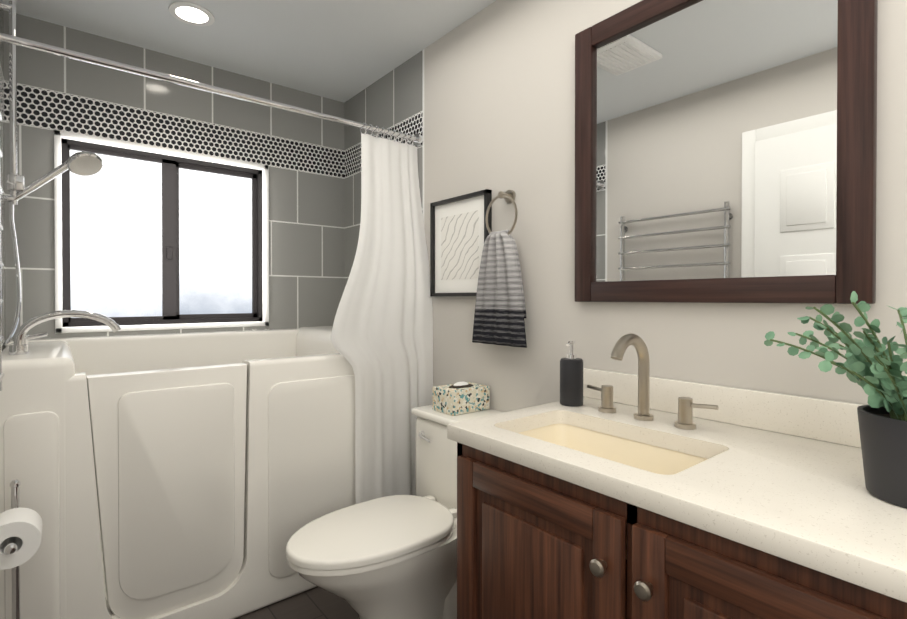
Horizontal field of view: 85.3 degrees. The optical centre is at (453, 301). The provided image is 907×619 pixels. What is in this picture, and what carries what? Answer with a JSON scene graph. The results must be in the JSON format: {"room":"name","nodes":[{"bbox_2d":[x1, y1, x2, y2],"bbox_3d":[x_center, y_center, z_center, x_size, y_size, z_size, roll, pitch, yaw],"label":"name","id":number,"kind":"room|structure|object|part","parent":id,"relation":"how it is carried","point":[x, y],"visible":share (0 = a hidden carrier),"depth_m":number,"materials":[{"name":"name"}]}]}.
{"room":"bathroom","nodes":[
{"label":"bathroom","id":0,"kind":"room"},
{"bbox_2d":[0,0,5,350],"bbox_3d":[-0.825,-0.012,0.667,0.120,2.420,3.803,0,1,-39],"label":"wall","id":1,"kind":"structure","parent":0,"point":[3,272],"depth_m":2.00,"materials":[{"name":"grey tile"}]},
{"bbox_2d":[0,110,3,390],"bbox_3d":[-1.050,-0.150,1.081,0.051,0.790,0.690,0,1,-39],"label":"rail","id":2,"kind":"object","parent":1,"relation":"attached to","point":[1,300],"visible":1,"depth_m":1.34,"materials":[{"name":"silver metal"}]},
{"bbox_2d":[0,1,102,344],"bbox_3d":[-1.480,-0.485,1.820,0.317,1.257,0.293,0,1,-39],"label":"shower rail","id":3,"kind":"object","parent":1,"relation":"attached to","point":[83,163],"visible":1,"depth_m":1.82,"materials":[{"name":"silver metal"}]},
{"bbox_2d":[0,33,432,503],"bbox_3d":[-0.743,0.161,1.909,1.566,1.975,0.173,0,1,-39],"label":"shower curtain","id":4,"kind":"object","parent":1,"relation":"attached to","point":[382,336],"visible":0.83,"depth_m":2.21,"materials":[{"name":"white fabric"}]},
{"bbox_3d":[-0.778,-0.792,1.946,1.566,0.070,0.059,0,1,-39],"label":"rod","id":5,"kind":"part","parent":4,"relation":"part of","materials":[{"name":"silver metal"}]},
{"bbox_2d":[4,10,344,340],"bbox_3d":[-1.328,-0.027,2.630,1.570,2.420,0.120,0,1,-39],"label":"wall","id":6,"kind":"structure","parent":0,"point":[57,92],"depth_m":2.50,"materials":[{"name":"tile"}]},
{"bbox_2d":[54,130,268,332],"bbox_3d":[-1.432,-0.314,2.513,0.940,0.905,0.089,0,1,-39],"label":"window","id":7,"kind":"structure","parent":6,"relation":"in","point":[149,238],"depth_m":2.49,"materials":[{"name":"black"}]},
{"bbox_2d":[2,0,495,102],"bbox_3d":[-0.169,-1.276,1.190,1.810,0.100,3.803,0,1,-39],"label":"ceiling","id":8,"kind":"structure","parent":0,"point":[343,51],"depth_m":2.25,"materials":[{"name":"white paint"}]},
{"bbox_2d":[168,2,214,25],"bbox_3d":[-1.118,-1.229,2.105,0.176,0.008,0.176,0,1,-39],"label":"recessed light","id":9,"kind":"object","parent":8,"relation":"in","point":[173,7],"depth_m":2.10,"materials":[{"name":"white plastic"}]},
{"bbox_3d":[-1.118,-1.228,2.105,0.124,0.002,0.124,0,1,-39],"label":"recessed ceiling light lens","id":10,"kind":"part","parent":9,"relation":"part of","materials":[{"name":"white plastic"}]},
{"bbox_2d":[235,586,358,618],"bbox_3d":[-0.169,1.244,1.209,1.810,0.100,3.803,0,1,-39],"label":"floor","id":11,"kind":"structure","parent":0,"point":[317,602],"depth_m":1.91,"materials":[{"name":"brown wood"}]},
{"bbox_2d":[0,479,42,618],"bbox_3d":[-1.143,0.837,1.282,0.144,0.712,0.275,0,1,-39],"label":"toilet paper stand","id":12,"kind":"object","parent":11,"relation":"on","point":[20,535],"visible":1,"depth_m":1.23,"materials":[{"name":"white paper"}]},
{"bbox_3d":[-1.143,0.837,1.282,0.144,0.712,0.275,0,1,-39],"label":"frame","id":13,"kind":"part","parent":12,"relation":"part of","materials":[{"name":"silver metal"}]},
{"bbox_2d":[0,310,355,618],"bbox_3d":[-1.008,0.604,2.239,1.562,1.163,0.891,0,1,-39],"label":"tub","id":14,"kind":"object","parent":11,"relation":"on","point":[203,475],"visible":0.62,"depth_m":1.74,"materials":[{"name":"white plastic"}]},
{"bbox_3d":[-0.988,0.657,1.739,0.490,0.835,0.068,0,1,-39],"label":"door","id":15,"kind":"part","parent":14,"relation":"part of","materials":[{"name":"white plastic"}]},
{"bbox_2d":[286,405,503,618],"bbox_3d":[-0.170,0.817,1.769,0.857,0.745,0.460,0,1,-39],"label":"toilet","id":16,"kind":"object","parent":11,"relation":"on","point":[391,557],"visible":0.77,"depth_m":1.64,"materials":[{"name":"white ceramic"}]},
{"bbox_3d":[-0.268,0.785,1.690,0.605,0.046,0.392,0,1,-39],"label":"seat","id":17,"kind":"part","parent":16,"relation":"part of","materials":[{"name":"white plastic"}]},
{"bbox_3d":[-0.113,0.538,1.964,0.026,0.028,0.094,0,1,-39],"label":"lever","id":18,"kind":"part","parent":16,"relation":"part of","materials":[{"name":"silver metal"}]},
{"bbox_2d":[432,382,489,415],"bbox_3d":[0.031,0.384,2.016,0.195,0.114,0.135,0,1,-39],"label":"tissue box","id":19,"kind":"object","parent":16,"relation":"on","point":[458,398],"visible":0.98,"depth_m":1.97,"materials":[{"name":"multicoloured"}]},
{"bbox_2d":[447,434,906,618],"bbox_3d":[0.692,0.781,0.884,0.630,0.830,1.510,0,1,-39],"label":"bathroom vanity","id":20,"kind":"object","parent":11,"relation":"on","point":[534,542],"depth_m":0.93,"materials":[{"name":"brown wood"}]},
{"bbox_2d":[447,398,906,593],"bbox_3d":[0.703,0.346,0.890,0.601,0.040,1.550,0,1,-39],"label":"countertop","id":21,"kind":"structure","parent":20,"relation":"on","point":[805,497],"depth_m":0.90,"materials":[{"name":"white stone"}]},
{"bbox_2d":[560,341,582,405],"bbox_3d":[0.366,0.221,1.536,0.079,0.198,0.072,0,1,-39],"label":"soap dispenser","id":22,"kind":"object","parent":21,"relation":"on","point":[571,378],"visible":1,"depth_m":1.51,"materials":[{"name":"black plastic"}]},
{"bbox_2d":[523,418,702,469],"bbox_3d":[0.359,0.429,1.194,0.314,0.154,0.509,0,1,-39],"label":"sink","id":23,"kind":"object","parent":21,"relation":"in","point":[657,455],"depth_m":1.32,"materials":[{"name":"beige ceramic"}]},
{"bbox_2d":[583,334,722,429],"bbox_3d":[0.477,0.204,1.317,0.172,0.238,0.382,0,1,-39],"label":"faucet","id":24,"kind":"object","parent":21,"relation":"on","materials":[{"name":"silver metal"}]},
{"bbox_2d":[764,291,906,507],"bbox_3d":[0.768,0.148,0.804,0.425,0.356,0.451,0,1,-39],"label":"potted plant","id":25,"kind":"object","parent":21,"relation":"on","point":[882,415],"visible":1,"depth_m":0.81,"materials":[{"name":"green plant"}]},
{"bbox_3d":[0.766,0.256,0.811,0.156,0.140,0.156,0,1,-39],"label":"pot","id":26,"kind":"part","parent":25,"relation":"part of","materials":[{"name":"grey ceramic"}]},
{"bbox_2d":[344,0,906,411],"bbox_3d":[0.488,-0.020,1.732,0.120,2.420,3.803,0,1,-39],"label":"wall","id":27,"kind":"structure","parent":0,"point":[484,99],"depth_m":1.81,"materials":[{"name":"beige paint"}]},
{"bbox_2d":[430,189,491,295],"bbox_3d":[0.024,-0.244,2.183,0.028,0.440,0.390,0,1,-39],"label":"picture frame","id":28,"kind":"object","parent":27,"relation":"attached to","point":[459,233],"visible":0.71,"depth_m":2.19,"materials":[{"name":"black"}]},
{"bbox_2d":[441,210,478,279],"bbox_3d":[0.025,-0.244,2.183,0.001,0.288,0.258,0,1,-39],"label":"art","id":29,"kind":"object","parent":28,"relation":"attached to","point":[459,228],"depth_m":2.18,"materials":[{"name":"white paper"}]},
{"bbox_2d":[472,190,526,347],"bbox_3d":[0.192,-0.137,1.934,0.081,0.611,0.291,0,1,-39],"label":"towel ring","id":30,"kind":"object","parent":27,"relation":"attached to","point":[500,313],"visible":1,"depth_m":1.90,"materials":[{"name":"grey fabric"}]},
{"bbox_2d":[583,368,862,445],"bbox_3d":[0.929,0.277,1.072,0.020,0.095,1.550,0,1,-39],"label":"backsplash","id":31,"kind":"structure","parent":27,"relation":"attached to","point":[829,420],"depth_m":1.23,"materials":[{"name":"white stone"}]},
{"bbox_2d":[575,0,877,303],"bbox_3d":[0.672,-0.453,1.380,0.030,0.910,0.790,0,1,-39],"label":"mirror","id":32,"kind":"object","parent":27,"relation":"attached to","point":[725,151],"visible":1,"depth_m":1.31,"materials":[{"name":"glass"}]}
]}

